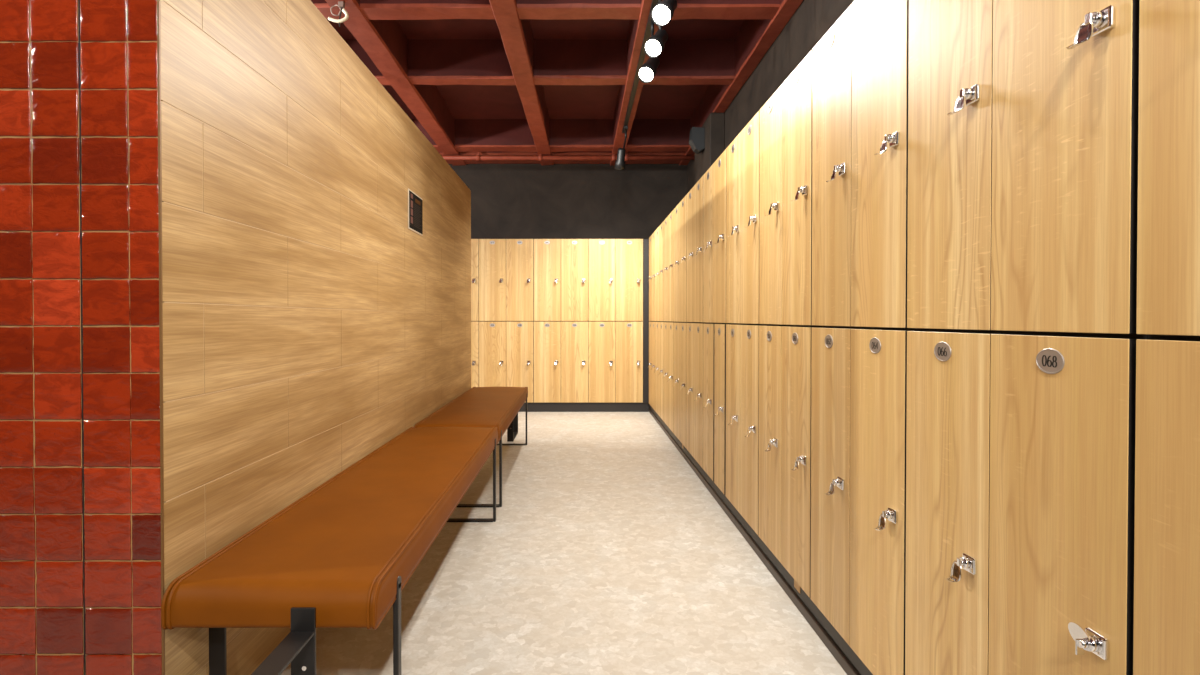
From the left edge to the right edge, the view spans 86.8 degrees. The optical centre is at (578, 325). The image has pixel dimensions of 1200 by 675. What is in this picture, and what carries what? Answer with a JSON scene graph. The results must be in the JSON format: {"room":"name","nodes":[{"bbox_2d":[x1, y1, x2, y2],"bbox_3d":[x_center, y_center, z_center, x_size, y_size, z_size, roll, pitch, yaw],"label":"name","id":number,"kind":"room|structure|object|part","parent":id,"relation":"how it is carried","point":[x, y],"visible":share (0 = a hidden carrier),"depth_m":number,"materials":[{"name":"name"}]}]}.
{"room":"changing room","nodes":[
{"label":"changing room","id":0,"kind":"room"},
{"bbox_2d":[0,0,470,674],"bbox_3d":[-1.240,-0.048,3.252,0.720,2.065,3.835,0,1,0],"label":"wall","id":1,"kind":"structure","parent":0,"point":[219,298],"depth_m":1.41,"materials":[{"name":"beige wood"}]},
{"bbox_3d":[-0.882,-0.027,1.337,0.004,2.065,0.004,0,1,0],"label":"edge trim","id":2,"kind":"part","parent":1,"relation":"part of","materials":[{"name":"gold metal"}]},
{"bbox_2d":[408,189,422,235],"bbox_3d":[-0.876,-0.605,3.402,0.007,0.205,0.285,0,1,0],"label":"notice","id":3,"kind":"object","parent":1,"relation":"attached to","point":[415,204],"visible":1,"depth_m":3.38,"materials":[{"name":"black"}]},
{"bbox_2d":[311,0,802,165],"bbox_3d":[-2.365,-2.022,2.203,7.470,0.404,10.650,0,1,0],"label":"ceiling","id":4,"kind":"structure","parent":0,"point":[486,77],"depth_m":4.76,"materials":[{"name":"red paint"}]},
{"bbox_2d":[328,1,348,26],"bbox_3d":[-1.367,-1.782,3.601,0.116,0.162,0.024,0,1,0],"label":"cable","id":5,"kind":"object","parent":4,"relation":"hanging from","point":[341,4],"visible":1,"depth_m":3.60,"materials":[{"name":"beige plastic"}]},
{"bbox_2d":[441,151,694,160],"bbox_3d":[-0.669,-1.992,6.926,3.862,0.371,0.062,0,1,0],"label":"pipe","id":6,"kind":"object","parent":4,"relation":"attached to","point":[478,157],"visible":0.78,"depth_m":6.91,"materials":[{"name":"red metal"}]},
{"bbox_2d":[622,0,657,132],"bbox_3d":[0.430,-1.831,4.130,0.036,0.015,3.900,0,1,0],"label":"track","id":7,"kind":"object","parent":4,"relation":"attached to","point":[647,34],"visible":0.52,"depth_m":4.47,"materials":[{"name":"black metal"}]},
{"bbox_2d":[615,126,627,169],"bbox_3d":[0.390,-1.630,5.822,0.125,0.420,0.231,0,1,0],"label":"spotlight","id":8,"kind":"object","parent":7,"relation":"hanging from","point":[620,162],"visible":1,"depth_m":5.76,"materials":[{"name":"black metal"}]},
{"bbox_3d":[0.410,-1.699,5.814,0.022,0.225,0.165,0,1,19],"label":"stem","id":9,"kind":"part","parent":8,"relation":"part of","materials":[{"name":"black metal"}]},
{"bbox_2d":[638,11,659,82],"bbox_3d":[0.414,-1.607,3.671,0.095,0.420,0.197,0,1,30],"label":"spotlight","id":10,"kind":"object","parent":7,"relation":"hanging from","point":[646,73],"visible":0.73,"depth_m":3.63,"materials":[{"name":"black"}]},
{"bbox_3d":[0.431,-1.669,3.713,0.020,0.241,0.040,0,1,32],"label":"stem","id":11,"kind":"part","parent":10,"relation":"part of","materials":[{"name":"black metal"}]},
{"bbox_2d":[644,0,667,57],"bbox_3d":[0.414,-1.603,3.321,0.095,0.421,0.199,0,1,30],"label":"spotlight","id":12,"kind":"object","parent":7,"relation":"hanging from","point":[653,47],"visible":0.77,"depth_m":3.27,"materials":[{"name":"black"}]},
{"bbox_2d":[651,0,676,25],"bbox_3d":[0.411,-1.599,2.969,0.096,0.422,0.206,0,1,29],"label":"spotlight","id":13,"kind":"object","parent":7,"relation":"hanging from","point":[662,13],"visible":1,"depth_m":2.91,"materials":[{"name":"black"}]},
{"bbox_2d":[281,408,846,674],"bbox_3d":[-2.350,1.046,2.261,7.300,0.100,10.500,0,1,0],"label":"floor","id":14,"kind":"structure","parent":0,"point":[604,552],"depth_m":2.44,"materials":[{"name":"stone"}]},
{"bbox_2d":[161,427,497,674],"bbox_3d":[-0.645,0.764,2.114,0.452,0.466,2.422,0,1,0],"label":"bench","id":15,"kind":"object","parent":14,"relation":"on","point":[340,555],"visible":1,"depth_m":1.52,"materials":[{"name":"brown leather"}]},
{"bbox_3d":[-0.847,0.817,1.486,0.038,0.375,0.010,0,1,0],"label":"leg","id":16,"kind":"part","parent":15,"relation":"part of","materials":[{"name":"metal"}]},
{"bbox_3d":[-0.426,0.795,1.487,0.013,0.418,0.028,0,1,0],"label":"leg","id":17,"kind":"part","parent":15,"relation":"part of","materials":[{"name":"metal"}]},
{"bbox_3d":[-0.426,0.777,3.199,0.013,0.418,0.028,0,1,0],"label":"leg","id":18,"kind":"part","parent":15,"relation":"part of","materials":[{"name":"metal"}]},
{"bbox_2d":[414,387,527,506],"bbox_3d":[-0.645,0.738,4.508,0.452,0.466,2.365,0,1,0],"label":"bench","id":19,"kind":"object","parent":14,"relation":"on","point":[482,407],"visible":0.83,"depth_m":3.92,"materials":[{"name":"brown leather"}]},
{"bbox_3d":[-0.647,0.555,4.298,0.448,0.095,1.940,0,1,0],"label":"seat","id":20,"kind":"part","parent":19,"relation":"part of","materials":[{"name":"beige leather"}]},
{"bbox_3d":[-0.426,0.774,3.449,0.013,0.418,0.028,0,1,0],"label":"leg","id":21,"kind":"part","parent":19,"relation":"part of","materials":[{"name":"metal"}]},
{"bbox_3d":[-0.426,0.756,5.138,0.013,0.418,0.028,0,1,0],"label":"leg","id":22,"kind":"part","parent":19,"relation":"part of","materials":[{"name":"metal"}]},
{"bbox_2d":[471,239,478,387],"bbox_3d":[-1.248,-0.005,7.157,0.299,1.896,0.527,0,1,0],"label":"locker","id":23,"kind":"object","parent":14,"relation":"on","point":[474,242],"visible":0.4,"depth_m":6.94,"materials":[{"name":"beige wood"}]},
{"bbox_3d":[-1.248,0.396,6.954,0.297,0.888,0.018,0,1,0],"label":"door","id":24,"kind":"part","parent":23,"relation":"part of","materials":[{"name":"brown wood"}]},
{"bbox_3d":[-1.248,-0.503,6.944,0.297,0.896,0.018,0,1,0],"label":"door","id":25,"kind":"part","parent":23,"relation":"part of","materials":[{"name":"brown wood"}]},
{"bbox_2d":[479,239,505,386],"bbox_3d":[-0.948,-0.005,7.157,0.299,1.896,0.527,0,1,0],"label":"locker","id":26,"kind":"object","parent":14,"relation":"on","point":[492,252],"visible":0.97,"depth_m":6.94,"materials":[{"name":"beige wood"}]},
{"bbox_3d":[-0.948,0.396,6.954,0.296,0.888,0.018,0,1,0],"label":"door","id":27,"kind":"part","parent":26,"relation":"part of","materials":[{"name":"brown wood"}]},
{"bbox_3d":[-0.948,-0.503,6.944,0.296,0.896,0.018,0,1,0],"label":"door","id":28,"kind":"part","parent":26,"relation":"part of","materials":[{"name":"brown wood"}]},
{"bbox_2d":[506,239,533,402],"bbox_3d":[-0.648,-0.005,7.157,0.299,1.896,0.527,0,1,0],"label":"locker","id":29,"kind":"object","parent":14,"relation":"on","point":[519,252],"visible":0.96,"depth_m":6.94,"materials":[{"name":"beige wood"}]},
{"bbox_3d":[-0.648,0.396,6.954,0.296,0.888,0.018,0,1,0],"label":"door","id":30,"kind":"part","parent":29,"relation":"part of","materials":[{"name":"brown wood"}]},
{"bbox_3d":[-0.648,-0.503,6.944,0.296,0.896,0.018,0,1,0],"label":"door","id":31,"kind":"part","parent":29,"relation":"part of","materials":[{"name":"brown wood"}]},
{"bbox_2d":[534,239,560,402],"bbox_3d":[-0.348,-0.005,7.157,0.299,1.896,0.527,0,1,0],"label":"locker","id":32,"kind":"object","parent":14,"relation":"on","point":[547,252],"visible":0.98,"depth_m":6.94,"materials":[{"name":"beige wood"}]},
{"bbox_3d":[-0.347,0.396,6.954,0.296,0.888,0.018,0,1,0],"label":"door","id":33,"kind":"part","parent":32,"relation":"part of","materials":[{"name":"brown wood"}]},
{"bbox_3d":[-0.347,-0.503,6.944,0.296,0.896,0.018,0,1,0],"label":"door","id":34,"kind":"part","parent":32,"relation":"part of","materials":[{"name":"brown wood"}]},
{"bbox_2d":[561,239,587,402],"bbox_3d":[-0.048,-0.005,7.157,0.299,1.896,0.527,0,1,0],"label":"locker","id":35,"kind":"object","parent":14,"relation":"on","point":[574,252],"visible":0.98,"depth_m":6.94,"materials":[{"name":"beige wood"}]},
{"bbox_3d":[-0.049,0.396,6.954,0.296,0.888,0.018,0,1,0],"label":"door","id":36,"kind":"part","parent":35,"relation":"part of","materials":[{"name":"brown wood"}]},
{"bbox_3d":[-0.049,-0.503,6.944,0.296,0.896,0.018,0,1,0],"label":"door","id":37,"kind":"part","parent":35,"relation":"part of","materials":[{"name":"brown wood"}]},
{"bbox_2d":[519,403,648,411],"bbox_3d":[-0.342,0.894,6.976,2.217,0.101,0.016,0,1,0],"label":"baseboard","id":38,"kind":"structure","parent":14,"relation":"on","point":[531,407],"depth_m":6.97,"materials":[{"name":"black"}]},
{"bbox_2d":[588,239,615,402],"bbox_3d":[0.252,-0.005,7.157,0.299,1.896,0.527,0,1,0],"label":"locker","id":39,"kind":"object","parent":14,"relation":"on","point":[601,252],"visible":0.98,"depth_m":6.94,"materials":[{"name":"beige wood"}]},
{"bbox_3d":[0.252,0.396,6.954,0.297,0.888,0.018,0,1,0],"label":"door","id":40,"kind":"part","parent":39,"relation":"part of","materials":[{"name":"brown wood"}]},
{"bbox_3d":[0.252,-0.503,6.944,0.297,0.896,0.018,0,1,0],"label":"door","id":41,"kind":"part","parent":39,"relation":"part of","materials":[{"name":"brown wood"}]},
{"bbox_2d":[616,239,642,402],"bbox_3d":[0.552,-0.005,7.157,0.299,1.896,0.527,0,1,0],"label":"locker","id":42,"kind":"object","parent":14,"relation":"on","point":[629,252],"visible":0.97,"depth_m":6.94,"materials":[{"name":"beige wood"}]},
{"bbox_3d":[0.552,0.396,6.954,0.297,0.888,0.018,0,1,0],"label":"door","id":43,"kind":"part","parent":42,"relation":"part of","materials":[{"name":"brown wood"}]},
{"bbox_3d":[0.552,-0.503,6.944,0.297,0.896,0.018,0,1,0],"label":"door","id":44,"kind":"part","parent":42,"relation":"part of","materials":[{"name":"brown wood"}]},
{"bbox_2d":[643,239,648,402],"bbox_3d":[0.738,-0.054,6.950,0.066,1.795,0.012,0,1,0],"label":"trim","id":45,"kind":"structure","parent":42,"relation":"attached to","point":[645,241],"depth_m":6.94,"materials":[{"name":"black"}]},
{"bbox_2d":[648,235,653,406],"bbox_3d":[0.973,-0.001,6.716,0.527,1.896,0.299,0,1,0],"label":"locker","id":46,"kind":"object","parent":14,"relation":"on","point":[650,237],"visible":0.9,"depth_m":6.70,"materials":[{"name":"beige wood"}]},
{"bbox_3d":[0.765,0.399,6.719,0.018,0.888,0.295,0,1,0],"label":"door","id":47,"kind":"part","parent":46,"relation":"part of","materials":[{"name":"brown wood"}]},
{"bbox_3d":[0.765,-0.500,6.710,0.018,0.896,0.295,0,1,0],"label":"door","id":48,"kind":"part","parent":46,"relation":"part of","materials":[{"name":"brown wood"}]},
{"bbox_2d":[650,230,657,409],"bbox_3d":[0.973,0.003,6.416,0.527,1.896,0.299,0,1,0],"label":"locker","id":49,"kind":"object","parent":14,"relation":"on","point":[654,233],"visible":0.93,"depth_m":6.43,"materials":[{"name":"beige wood"}]},
{"bbox_3d":[0.765,0.402,6.422,0.018,0.888,0.295,0,1,0],"label":"door","id":50,"kind":"part","parent":49,"relation":"part of","materials":[{"name":"brown wood"}]},
{"bbox_3d":[0.765,-0.497,6.412,0.018,0.896,0.295,0,1,0],"label":"door","id":51,"kind":"part","parent":49,"relation":"part of","materials":[{"name":"brown wood"}]},
{"bbox_2d":[654,227,661,414],"bbox_3d":[0.973,0.006,6.116,0.527,1.896,0.299,0,1,0],"label":"locker","id":52,"kind":"object","parent":14,"relation":"on","point":[657,229],"visible":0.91,"depth_m":6.11,"materials":[{"name":"beige wood"}]},
{"bbox_3d":[0.765,0.405,6.119,0.018,0.888,0.295,0,1,0],"label":"door","id":53,"kind":"part","parent":52,"relation":"part of","materials":[{"name":"brown wood"}]},
{"bbox_3d":[0.765,-0.494,6.109,0.018,0.896,0.295,0,1,0],"label":"door","id":54,"kind":"part","parent":52,"relation":"part of","materials":[{"name":"brown wood"}]},
{"bbox_2d":[659,221,665,420],"bbox_3d":[0.973,0.009,5.816,0.527,1.896,0.299,0,1,0],"label":"locker","id":55,"kind":"object","parent":14,"relation":"on","point":[661,227],"visible":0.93,"depth_m":5.81,"materials":[{"name":"beige wood"}]},
{"bbox_3d":[0.765,0.408,5.822,0.018,0.888,0.295,0,1,0],"label":"door","id":56,"kind":"part","parent":55,"relation":"part of","materials":[{"name":"brown wood"}]},
{"bbox_3d":[0.765,-0.491,5.812,0.018,0.896,0.295,0,1,0],"label":"door","id":57,"kind":"part","parent":55,"relation":"part of","materials":[{"name":"brown wood"}]},
{"bbox_2d":[664,215,669,425],"bbox_3d":[0.973,0.012,5.516,0.527,1.896,0.299,0,1,0],"label":"locker","id":58,"kind":"object","parent":14,"relation":"on","point":[666,221],"visible":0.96,"depth_m":5.48,"materials":[{"name":"beige wood"}]},
{"bbox_3d":[0.765,0.411,5.519,0.018,0.888,0.295,0,1,0],"label":"door","id":59,"kind":"part","parent":58,"relation":"part of","materials":[{"name":"brown wood"}]},
{"bbox_3d":[0.765,-0.487,5.510,0.018,0.896,0.295,0,1,0],"label":"door","id":60,"kind":"part","parent":58,"relation":"part of","materials":[{"name":"brown wood"}]},
{"bbox_2d":[667,210,673,432],"bbox_3d":[0.973,0.016,5.216,0.527,1.896,0.299,0,1,0],"label":"locker","id":61,"kind":"object","parent":14,"relation":"on","point":[670,381],"visible":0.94,"depth_m":5.18,"materials":[{"name":"beige wood"}]},
{"bbox_3d":[0.765,0.415,5.222,0.018,0.888,0.295,0,1,0],"label":"door","id":62,"kind":"part","parent":61,"relation":"part of","materials":[{"name":"brown wood"}]},
{"bbox_3d":[0.765,-0.484,5.213,0.018,0.896,0.295,0,1,0],"label":"door","id":63,"kind":"part","parent":61,"relation":"part of","materials":[{"name":"brown wood"}]},
{"bbox_2d":[674,203,681,438],"bbox_3d":[0.973,0.019,4.917,0.527,1.896,0.299,0,1,0],"label":"locker","id":64,"kind":"object","parent":14,"relation":"on","point":[677,322],"visible":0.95,"depth_m":4.90,"materials":[{"name":"beige wood"}]},
{"bbox_3d":[0.765,0.418,4.919,0.018,0.888,0.295,0,1,0],"label":"door","id":65,"kind":"part","parent":64,"relation":"part of","materials":[{"name":"brown wood"}]},
{"bbox_3d":[0.765,-0.481,4.910,0.018,0.896,0.295,0,1,0],"label":"door","id":66,"kind":"part","parent":64,"relation":"part of","materials":[{"name":"brown wood"}]},
{"bbox_2d":[679,195,688,447],"bbox_3d":[0.973,0.022,4.617,0.527,1.896,0.299,0,1,0],"label":"locker","id":67,"kind":"object","parent":14,"relation":"on","point":[683,204],"visible":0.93,"depth_m":4.59,"materials":[{"name":"beige wood"}]},
{"bbox_3d":[0.765,0.421,4.622,0.018,0.888,0.295,0,1,0],"label":"door","id":68,"kind":"part","parent":67,"relation":"part of","materials":[{"name":"brown wood"}]},
{"bbox_3d":[0.765,-0.478,4.613,0.018,0.896,0.295,0,1,0],"label":"door","id":69,"kind":"part","parent":67,"relation":"part of","materials":[{"name":"brown wood"}]},
{"bbox_2d":[685,186,696,457],"bbox_3d":[0.973,0.025,4.316,0.527,1.896,0.299,0,1,0],"label":"locker","id":70,"kind":"object","parent":14,"relation":"on","point":[689,394],"visible":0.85,"depth_m":4.30,"materials":[{"name":"beige wood"}]},
{"bbox_3d":[0.765,0.424,4.319,0.018,0.888,0.295,0,1,0],"label":"door","id":71,"kind":"part","parent":70,"relation":"part of","materials":[{"name":"brown wood"}]},
{"bbox_3d":[0.765,-0.474,4.310,0.018,0.896,0.295,0,1,0],"label":"door","id":72,"kind":"part","parent":70,"relation":"part of","materials":[{"name":"brown wood"}]},
{"bbox_2d":[693,176,705,467],"bbox_3d":[0.973,0.029,4.016,0.527,1.896,0.299,0,1,0],"label":"locker","id":73,"kind":"object","parent":14,"relation":"on","point":[698,187],"visible":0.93,"depth_m":4.01,"materials":[{"name":"beige wood"}]},
{"bbox_3d":[0.765,-0.471,4.013,0.018,0.896,0.295,0,1,0],"label":"door","id":74,"kind":"part","parent":73,"relation":"part of","materials":[{"name":"brown wood"}]},
{"bbox_3d":[0.765,0.428,4.022,0.018,0.888,0.295,0,1,0],"label":"door","id":75,"kind":"part","parent":73,"relation":"part of","materials":[{"name":"brown wood"}]},
{"bbox_2d":[703,163,716,480],"bbox_3d":[0.973,0.032,3.717,0.527,1.896,0.299,0,1,0],"label":"locker","id":76,"kind":"object","parent":14,"relation":"on","point":[708,177],"visible":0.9,"depth_m":3.70,"materials":[{"name":"beige wood"}]},
{"bbox_3d":[0.765,0.431,3.719,0.018,0.888,0.295,0,1,0],"label":"door","id":77,"kind":"part","parent":76,"relation":"part of","materials":[{"name":"brown wood"}]},
{"bbox_3d":[0.765,-0.468,3.710,0.018,0.896,0.295,0,1,0],"label":"door","id":78,"kind":"part","parent":76,"relation":"part of","materials":[{"name":"brown wood"}]},
{"bbox_2d":[713,149,729,494],"bbox_3d":[0.973,0.035,3.417,0.527,1.896,0.299,0,1,0],"label":"locker","id":79,"kind":"object","parent":14,"relation":"on","point":[719,317],"visible":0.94,"depth_m":3.36,"materials":[{"name":"beige wood"}]},
{"bbox_3d":[0.765,-0.465,3.413,0.018,0.896,0.295,0,1,0],"label":"door","id":80,"kind":"part","parent":79,"relation":"part of","materials":[{"name":"brown wood"}]},
{"bbox_3d":[0.765,0.434,3.420,0.018,0.888,0.246,0,1,0],"label":"door","id":81,"kind":"part","parent":79,"relation":"part of","materials":[{"name":"brown wood"}]},
{"bbox_2d":[726,132,744,512],"bbox_3d":[0.973,0.038,3.117,0.527,1.896,0.299,0,1,0],"label":"locker","id":82,"kind":"object","parent":14,"relation":"on","point":[733,151],"visible":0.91,"depth_m":3.09,"materials":[{"name":"beige wood"}]},
{"bbox_3d":[0.765,0.438,3.119,0.018,0.888,0.295,0,1,0],"label":"door","id":83,"kind":"part","parent":82,"relation":"part of","materials":[{"name":"brown wood"}]},
{"bbox_3d":[0.765,-0.461,3.110,0.018,0.896,0.295,0,1,0],"label":"door","id":84,"kind":"part","parent":82,"relation":"part of","materials":[{"name":"brown wood"}]},
{"bbox_2d":[740,110,763,534],"bbox_3d":[0.973,0.042,2.817,0.527,1.896,0.299,0,1,0],"label":"locker","id":85,"kind":"object","parent":14,"relation":"on","point":[750,135],"visible":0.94,"depth_m":2.79,"materials":[{"name":"beige wood"}]},
{"bbox_3d":[0.755,0.037,2.817,0.002,0.041,0.060,0,1,0],"label":"number plate","id":86,"kind":"part","parent":85,"relation":"part of","materials":[{"name":"silver metal"}]},
{"bbox_3d":[0.755,-0.866,2.807,0.002,0.041,0.060,0,1,0],"label":"number plate","id":87,"kind":"part","parent":85,"relation":"part of","materials":[{"name":"silver metal"}]},
{"bbox_3d":[0.765,0.441,2.822,0.018,0.888,0.295,0,1,0],"label":"door","id":88,"kind":"part","parent":85,"relation":"part of","materials":[{"name":"brown wood"}]},
{"bbox_3d":[0.765,-0.458,2.813,0.018,0.896,0.295,0,1,0],"label":"door","id":89,"kind":"part","parent":85,"relation":"part of","materials":[{"name":"brown wood"}]},
{"bbox_2d":[649,404,872,674],"bbox_3d":[0.777,0.943,2.490,0.018,0.101,8.960,0,1,0],"label":"baseboard","id":90,"kind":"structure","parent":14,"relation":"on","point":[842,652],"depth_m":2.38,"materials":[{"name":"black"}]},
{"bbox_2d":[758,84,786,562],"bbox_3d":[0.973,0.045,2.517,0.527,1.896,0.299,0,1,0],"label":"locker","id":91,"kind":"object","parent":14,"relation":"on","point":[770,201],"visible":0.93,"depth_m":2.50,"materials":[{"name":"beige wood"}]},
{"bbox_3d":[0.755,0.040,2.517,0.002,0.041,0.060,0,1,0],"label":"number plate","id":92,"kind":"part","parent":91,"relation":"part of","materials":[{"name":"silver metal"}]},
{"bbox_3d":[0.755,-0.863,2.507,0.002,0.041,0.060,0,1,0],"label":"number plate","id":93,"kind":"part","parent":91,"relation":"part of","materials":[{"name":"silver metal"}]},
{"bbox_3d":[0.765,0.444,2.519,0.018,0.888,0.295,0,1,0],"label":"door","id":94,"kind":"part","parent":91,"relation":"part of","materials":[{"name":"brown wood"}]},
{"bbox_3d":[0.765,-0.455,2.510,0.018,0.896,0.295,0,1,0],"label":"door","id":95,"kind":"part","parent":91,"relation":"part of","materials":[{"name":"brown wood"}]},
{"bbox_2d":[781,50,816,597],"bbox_3d":[0.973,0.048,2.217,0.527,1.896,0.299,0,1,0],"label":"locker","id":96,"kind":"object","parent":14,"relation":"on","point":[797,88],"visible":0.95,"depth_m":2.19,"materials":[{"name":"beige wood"}]},
{"bbox_3d":[0.755,0.043,2.217,0.002,0.041,0.060,0,1,0],"label":"number plate","id":97,"kind":"part","parent":96,"relation":"part of","materials":[{"name":"silver metal"}]},
{"bbox_3d":[0.755,-0.860,2.207,0.002,0.041,0.060,0,1,0],"label":"number plate","id":98,"kind":"part","parent":96,"relation":"part of","materials":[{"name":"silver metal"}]},
{"bbox_3d":[0.765,0.447,2.223,0.018,0.888,0.295,0,1,0],"label":"door","id":99,"kind":"part","parent":96,"relation":"part of","materials":[{"name":"brown wood"}]},
{"bbox_3d":[0.765,-0.452,2.213,0.018,0.896,0.295,0,1,0],"label":"door","id":100,"kind":"part","parent":96,"relation":"part of","materials":[{"name":"brown wood"}]},
{"bbox_2d":[810,4,857,644],"bbox_3d":[0.973,0.051,1.917,0.527,1.896,0.299,0,1,0],"label":"locker","id":101,"kind":"object","parent":14,"relation":"on","point":[832,55],"visible":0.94,"depth_m":1.90,"materials":[{"name":"beige wood"}]},
{"bbox_3d":[0.755,0.047,1.917,0.002,0.041,0.060,0,1,0],"label":"number plate","id":102,"kind":"part","parent":101,"relation":"part of","materials":[{"name":"silver metal"}]},
{"bbox_3d":[0.755,-0.857,1.907,0.002,0.041,0.060,0,1,0],"label":"number plate","id":103,"kind":"part","parent":101,"relation":"part of","materials":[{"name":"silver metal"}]},
{"bbox_3d":[0.765,0.451,1.919,0.018,0.888,0.295,0,1,0],"label":"door","id":104,"kind":"part","parent":101,"relation":"part of","materials":[{"name":"brown wood"}]},
{"bbox_3d":[0.765,-0.448,1.910,0.018,0.896,0.295,0,1,0],"label":"door","id":105,"kind":"part","parent":101,"relation":"part of","materials":[{"name":"brown wood"}]},
{"bbox_2d":[849,0,914,674],"bbox_3d":[0.973,0.054,1.617,0.527,1.896,0.299,0,1,0],"label":"locker","id":106,"kind":"object","parent":14,"relation":"on","point":[880,28],"visible":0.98,"depth_m":1.61,"materials":[{"name":"beige wood"}]},
{"bbox_3d":[0.755,0.050,1.617,0.002,0.041,0.060,0,1,0],"label":"number plate","id":107,"kind":"part","parent":106,"relation":"part of","materials":[{"name":"silver metal"}]},
{"bbox_3d":[0.765,0.454,1.623,0.018,0.888,0.295,0,1,0],"label":"door","id":108,"kind":"part","parent":106,"relation":"part of","materials":[{"name":"brown wood"}]},
{"bbox_3d":[0.765,-0.445,1.613,0.018,0.896,0.295,0,1,0],"label":"door","id":109,"kind":"part","parent":106,"relation":"part of","materials":[{"name":"brown wood"}]},
{"bbox_2d":[905,0,1001,674],"bbox_3d":[0.973,0.058,1.317,0.527,1.896,0.299,0,1,0],"label":"locker","id":110,"kind":"object","parent":14,"relation":"on","point":[950,68],"visible":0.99,"depth_m":1.29,"materials":[{"name":"beige wood"}]},
{"bbox_3d":[0.755,0.053,1.317,0.002,0.041,0.060,0,1,0],"label":"number plate","id":111,"kind":"part","parent":110,"relation":"part of","materials":[{"name":"silver metal"}]},
{"bbox_3d":[0.765,0.457,1.319,0.018,0.888,0.295,0,1,0],"label":"door","id":112,"kind":"part","parent":110,"relation":"part of","materials":[{"name":"brown wood"}]},
{"bbox_3d":[0.765,-0.442,1.310,0.018,0.896,0.295,0,1,0],"label":"door","id":113,"kind":"part","parent":110,"relation":"part of","materials":[{"name":"brown wood"}]},
{"bbox_2d":[988,0,1147,674],"bbox_3d":[0.973,0.061,1.017,0.527,1.896,0.299,0,1,0],"label":"locker","id":114,"kind":"object","parent":14,"relation":"on","point":[1065,79],"visible":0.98,"depth_m":0.99,"materials":[{"name":"beige wood"}]},
{"bbox_3d":[0.755,0.057,1.017,0.002,0.041,0.060,0,1,0],"label":"number plate","id":115,"kind":"part","parent":114,"relation":"part of","materials":[{"name":"silver metal"}]},
{"bbox_3d":[0.765,0.460,1.023,0.018,0.888,0.293,0,1,0],"label":"door","id":116,"kind":"part","parent":114,"relation":"part of","materials":[{"name":"brown wood"}]},
{"bbox_3d":[0.765,-0.439,1.014,0.018,0.896,0.293,0,1,0],"label":"door","id":117,"kind":"part","parent":114,"relation":"part of","materials":[{"name":"brown wood"}]},
{"bbox_2d":[1133,0,1199,674],"bbox_3d":[0.973,0.064,0.717,0.527,1.896,0.299,0,1,0],"label":"locker","id":118,"kind":"object","parent":14,"relation":"on","point":[1166,641],"visible":1,"depth_m":0.81,"materials":[{"name":"beige wood"}]},
{"bbox_3d":[0.765,0.464,0.719,0.018,0.888,0.293,0,1,0],"label":"door","id":119,"kind":"part","parent":118,"relation":"part of","materials":[{"name":"brown wood"}]},
{"bbox_3d":[0.765,-0.435,0.709,0.018,0.896,0.293,0,1,0],"label":"door","id":120,"kind":"part","parent":118,"relation":"part of","materials":[{"name":"brown wood"}]},
{"bbox_2d":[449,163,686,402],"bbox_3d":[-2.365,-0.621,7.494,7.270,3.120,0.100,0,1,0],"label":"wall","id":121,"kind":"structure","parent":0,"point":[509,201],"depth_m":7.43,"materials":[{"name":"grey paint"}]},
{"bbox_2d":[687,0,853,192],"bbox_3d":[1.320,-0.565,2.269,0.100,3.120,10.550,0,1,0],"label":"wall","id":122,"kind":"structure","parent":0,"point":[812,19],"depth_m":3.98,"materials":[{"name":"grey paint"}]},
{"bbox_2d":[689,127,704,153],"bbox_3d":[1.082,-1.704,5.832,0.129,0.218,0.130,0,1,0],"label":"speaker","id":123,"kind":"object","parent":122,"relation":"attached to","point":[697,134],"visible":1,"depth_m":5.77},
{"bbox_2d":[689,140,695,151],"bbox_3d":[1.043,-1.656,5.832,0.050,0.086,0.110,0,1,0],"label":"grille","id":124,"kind":"object","parent":123,"relation":"attached to","point":[692,143],"depth_m":5.80,"materials":[{"name":"grey"}]},
{"bbox_2d":[695,112,724,183],"bbox_3d":[1.207,-1.403,5.905,0.124,0.921,0.760,0,1,0],"label":"column","id":125,"kind":"structure","parent":122,"relation":"attached to","point":[714,125],"depth_m":5.52,"materials":[{"name":"grey paint"}]}
]}

